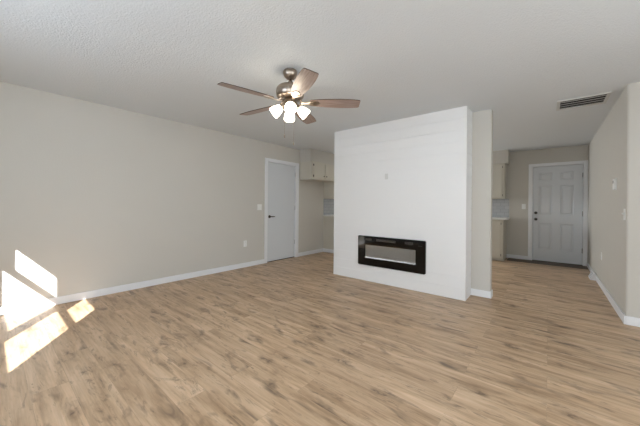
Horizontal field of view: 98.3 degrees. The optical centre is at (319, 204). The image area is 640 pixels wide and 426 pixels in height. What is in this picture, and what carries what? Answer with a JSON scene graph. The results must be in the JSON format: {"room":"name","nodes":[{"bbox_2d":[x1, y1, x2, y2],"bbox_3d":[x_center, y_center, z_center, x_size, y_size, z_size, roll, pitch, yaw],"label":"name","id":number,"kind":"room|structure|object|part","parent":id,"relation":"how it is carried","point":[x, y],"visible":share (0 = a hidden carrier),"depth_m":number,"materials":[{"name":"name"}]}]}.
{"room":"living room","nodes":[
{"label":"living room","id":0,"kind":"room"},
{"bbox_2d":[0,81,333,306],"bbox_3d":[-1.298,-0.048,5.419,0.128,2.440,8.940,1,0,40],"label":"wall","id":1,"kind":"structure","parent":0,"point":[94,196],"depth_m":3.66,"materials":[{"name":"paint"}]},
{"bbox_2d":[0,248,322,315],"bbox_3d":[-1.974,1.122,4.516,0.014,0.088,6.460,1,0,40],"label":"baseboard","id":2,"kind":"structure","parent":1,"relation":"attached to","point":[6,310],"depth_m":3.67,"materials":[{"name":"white paint"}]},
{"bbox_2d":[257,204,261,209],"bbox_3d":[-1.185,0.043,5.449,0.026,0.116,0.105,1,0,40],"label":"light switch","id":3,"kind":"object","parent":1,"relation":"attached to","point":[259,206],"visible":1,"depth_m":5.45,"materials":[{"name":"white plastic"}]},
{"bbox_2d":[264,158,298,263],"bbox_3d":[-0.839,0.114,5.956,0.154,2.125,0.975,1,0,40],"label":"door","id":4,"kind":"structure","parent":1,"relation":"in","point":[281,210],"depth_m":5.93,"materials":[{"name":"paint"}]},
{"bbox_2d":[300,161,333,181],"bbox_3d":[-0.023,-0.772,6.534,0.420,0.398,0.865,1,0,40],"label":"upper cabinet","id":5,"kind":"object","parent":1,"relation":"attached to","point":[309,170],"visible":0.86,"depth_m":6.28,"materials":[{"name":"paint"}]},
{"bbox_3d":[-0.019,-0.770,6.269,0.018,0.343,0.372,1,0,40],"label":"cabinet door","id":6,"kind":"part","parent":5,"relation":"part of","materials":[{"name":"paint"}]},
{"bbox_3d":[0.238,-0.768,6.579,0.018,0.343,0.372,1,0,40],"label":"cabinet door","id":7,"kind":"part","parent":5,"relation":"part of","materials":[{"name":"paint"}]},
{"bbox_2d":[324,182,333,198],"bbox_3d":[0.526,-0.562,7.239,0.370,0.810,0.900,1,0,40],"label":"upper cabinet","id":8,"kind":"object","parent":1,"relation":"attached to","point":[328,186],"visible":0.05,"depth_m":6.90,"materials":[{"name":"paint"}]},
{"bbox_2d":[300,148,509,164],"bbox_3d":[1.961,-1.094,6.356,3.705,0.290,3.115,1,0,40],"label":"soffit","id":9,"kind":"structure","parent":1,"relation":"attached to","point":[502,156],"depth_m":6.25,"materials":[{"name":"paint"}]},
{"bbox_2d":[0,252,639,425],"bbox_3d":[1.276,1.245,3.282,6.837,0.100,8.940,1,0,40],"label":"floor","id":10,"kind":"structure","parent":0,"point":[294,341],"depth_m":2.19,"materials":[{"name":"brown wood"}]},
{"bbox_2d":[323,216,333,252],"bbox_3d":[0.616,0.739,7.146,0.645,0.900,0.914,1,0,40],"label":"base cabinet","id":11,"kind":"object","parent":10,"relation":"on","point":[328,222],"depth_m":6.90,"materials":[{"name":"paint"}]},
{"bbox_2d":[492,220,506,260],"bbox_3d":[3.880,0.770,6.356,0.615,0.895,0.645,1,0,40],"label":"base cabinet","id":12,"kind":"object","parent":10,"relation":"on","point":[499,227],"visible":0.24,"depth_m":6.01,"materials":[{"name":"paint"}]},
{"bbox_3d":[3.806,0.742,6.048,0.248,0.780,0.018,1,0,40],"label":"cabinet door","id":13,"kind":"part","parent":12,"relation":"part of","materials":[{"name":"paint"}]},
{"bbox_2d":[492,217,509,219],"bbox_3d":[3.912,0.303,6.342,0.675,0.039,0.635,1,0,40],"label":"countertop","id":14,"kind":"structure","parent":12,"relation":"on","point":[493,218],"depth_m":6.02,"materials":[{"name":"stone"}]},
{"bbox_2d":[0,0,639,153],"bbox_3d":[1.299,-1.295,3.282,6.837,0.100,8.940,1,0,40],"label":"ceiling","id":15,"kind":"structure","parent":0,"point":[165,59],"depth_m":2.36,"materials":[{"name":"white paint"}]},
{"bbox_2d":[217,68,359,144],"bbox_3d":[-0.317,-0.909,2.605,1.244,0.700,1.270,1,0,40],"label":"ceiling fan","id":16,"kind":"object","parent":15,"relation":"hanging from","point":[289,93],"visible":1,"depth_m":2.54,"materials":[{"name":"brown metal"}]},
{"bbox_3d":[-0.613,-0.964,2.337,0.470,0.006,0.142,1,12,-38],"label":"blade","id":17,"kind":"part","parent":16,"relation":"part of","materials":[{"name":"brown wood"}]},
{"bbox_3d":[-0.627,-0.964,2.831,0.470,0.006,0.142,0,12,34],"label":"blade","id":18,"kind":"part","parent":16,"relation":"part of","materials":[{"name":"brown wood"}]},
{"bbox_3d":[-0.398,-0.883,2.576,0.098,0.106,0.106,-40,5,-6],"label":"lamp shade","id":19,"kind":"part","parent":16,"relation":"part of","materials":[{"name":"white glass"}]},
{"bbox_3d":[-0.299,-0.882,2.710,0.106,0.106,0.098,1,-40,-8],"label":"lamp shade","id":20,"kind":"part","parent":16,"relation":"part of","materials":[{"name":"white glass"}]},
{"bbox_3d":[-0.264,-0.882,2.477,0.106,0.106,0.098,1,40,-8],"label":"lamp shade","id":21,"kind":"part","parent":16,"relation":"part of","materials":[{"name":"white glass"}]},
{"bbox_3d":[-0.165,-0.881,2.611,0.098,0.106,0.106,41,-5,-6],"label":"lamp shade","id":22,"kind":"part","parent":16,"relation":"part of","materials":[{"name":"white glass"}]},
{"bbox_3d":[-0.140,-0.960,2.198,0.142,0.006,0.470,13,-4,-19],"label":"blade","id":23,"kind":"part","parent":16,"relation":"part of","materials":[{"name":"brown wood"}]},
{"bbox_3d":[-0.162,-0.960,2.997,0.142,0.006,0.470,-12,-4,16],"label":"blade","id":24,"kind":"part","parent":16,"relation":"part of","materials":[{"name":"brown wood"}]},
{"bbox_3d":[0.139,-0.957,2.606,0.470,0.006,0.142,1,-12,-2],"label":"blade","id":25,"kind":"part","parent":16,"relation":"part of","materials":[{"name":"brown wood"}]},
{"bbox_2d":[556,91,611,110],"bbox_3d":[3.112,-1.223,3.288,0.450,0.012,0.410,1,0,40],"label":"ceiling vent","id":26,"kind":"object","parent":15,"relation":"in","point":[601,98],"visible":1,"depth_m":3.28,"materials":[{"name":"metal"}]},
{"bbox_2d":[334,106,471,300],"bbox_3d":[1.139,-0.026,4.231,2.049,2.440,0.327,1,0,40],"label":"wall","id":27,"kind":"structure","parent":0,"point":[422,197],"depth_m":3.90,"materials":[{"name":"paint"}]},
{"bbox_2d":[358,235,425,274],"bbox_3d":[1.025,0.713,4.086,1.060,0.456,0.031,1,0,40],"label":"electric fireplace","id":28,"kind":"object","parent":27,"relation":"attached to","point":[407,255],"visible":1,"depth_m":4.04,"materials":[{"name":"black glass"}]},
{"bbox_2d":[333,106,466,300],"bbox_3d":[1.040,-0.027,4.111,2.053,2.440,0.023,1,0,40],"label":"trim","id":29,"kind":"structure","parent":27,"relation":"attached to","point":[466,106],"depth_m":3.46,"materials":[{"name":"paint"}]},
{"bbox_2d":[471,109,492,290],"bbox_3d":[1.371,-0.024,4.329,2.258,2.440,0.120,1,0,40],"label":"wall partition","id":30,"kind":"structure","parent":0,"point":[482,121],"depth_m":3.63,"materials":[{"name":"paint"}]},
{"bbox_2d":[471,288,492,298],"bbox_3d":[2.147,1.159,3.670,0.235,0.088,0.134,1,0,40],"label":"baseboard","id":31,"kind":"structure","parent":30,"relation":"attached to","point":[481,293],"depth_m":3.61,"materials":[{"name":"white paint"}]},
{"bbox_2d":[492,145,588,258],"bbox_3d":[4.140,0.000,6.640,6.717,2.440,0.129,1,0,40],"label":"wall","id":32,"kind":"structure","parent":0,"point":[517,177],"depth_m":6.24,"materials":[{"name":"paint"}]},
{"bbox_2d":[492,163,506,198],"bbox_3d":[3.974,-0.537,6.463,0.605,0.788,0.375,1,0,40],"label":"upper cabinet","id":33,"kind":"object","parent":32,"relation":"attached to","point":[499,170],"visible":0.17,"depth_m":6.22,"materials":[{"name":"paint"}]},
{"bbox_3d":[3.983,-0.535,6.261,0.242,0.733,0.018,1,0,40],"label":"cabinet door","id":34,"kind":"part","parent":33,"relation":"part of","materials":[{"name":"paint"}]},
{"bbox_2d":[506,254,527,259],"bbox_3d":[4.471,1.179,6.277,0.395,0.088,0.014,1,0,40],"label":"baseboard","id":35,"kind":"structure","parent":32,"relation":"attached to","point":[507,255],"depth_m":6.27,"materials":[{"name":"white paint"}]},
{"bbox_2d":[507,258,588,269],"bbox_3d":[4.732,1.222,5.820,1.297,0.006,0.384,1,0,40],"label":"trim","id":36,"kind":"structure","parent":32,"relation":"attached to","point":[508,259],"depth_m":5.77,"materials":[{"name":"brown wood"}]},
{"bbox_2d":[528,160,587,265],"bbox_3d":[5.019,0.164,5.869,0.955,2.128,0.156,1,0,40],"label":"door","id":37,"kind":"structure","parent":32,"relation":"in","point":[557,191],"depth_m":5.84,"materials":[{"name":"paint"}]},
{"bbox_2d":[587,82,639,317],"bbox_3d":[4.896,0.007,3.640,1.689,2.440,3.550,1,0,40],"label":"wall","id":38,"kind":"structure","parent":0,"point":[614,150],"depth_m":3.11,"materials":[{"name":"paint"}]},
{"bbox_2d":[588,270,595,280],"bbox_3d":[4.515,1.163,4.589,0.065,0.120,0.260,1,0,40],"label":"air vent","id":39,"kind":"object","parent":38,"relation":"in","point":[592,276],"visible":1,"depth_m":4.50,"materials":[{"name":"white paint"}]},
{"bbox_2d":[587,262,639,326],"bbox_3d":[4.838,1.182,3.671,1.603,0.088,3.564,1,0,40],"label":"baseboard","id":40,"kind":"structure","parent":38,"relation":"attached to","point":[628,320],"depth_m":3.06,"materials":[{"name":"white paint"}]},
{"bbox_2d":[613,178,616,189],"bbox_3d":[3.474,-0.246,3.262,0.025,0.140,0.090,1,0,40],"label":"thermostat","id":41,"kind":"object","parent":38,"relation":"attached to","point":[615,179],"visible":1,"depth_m":3.23,"materials":[{"name":"white plastic"}]},
{"bbox_2d":[622,209,625,219],"bbox_3d":[3.145,0.097,2.868,0.026,0.116,0.072,1,0,40],"label":"light switch","id":42,"kind":"object","parent":38,"relation":"attached to","point":[624,213],"visible":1,"depth_m":2.85,"materials":[{"name":"white plastic"}]}
]}

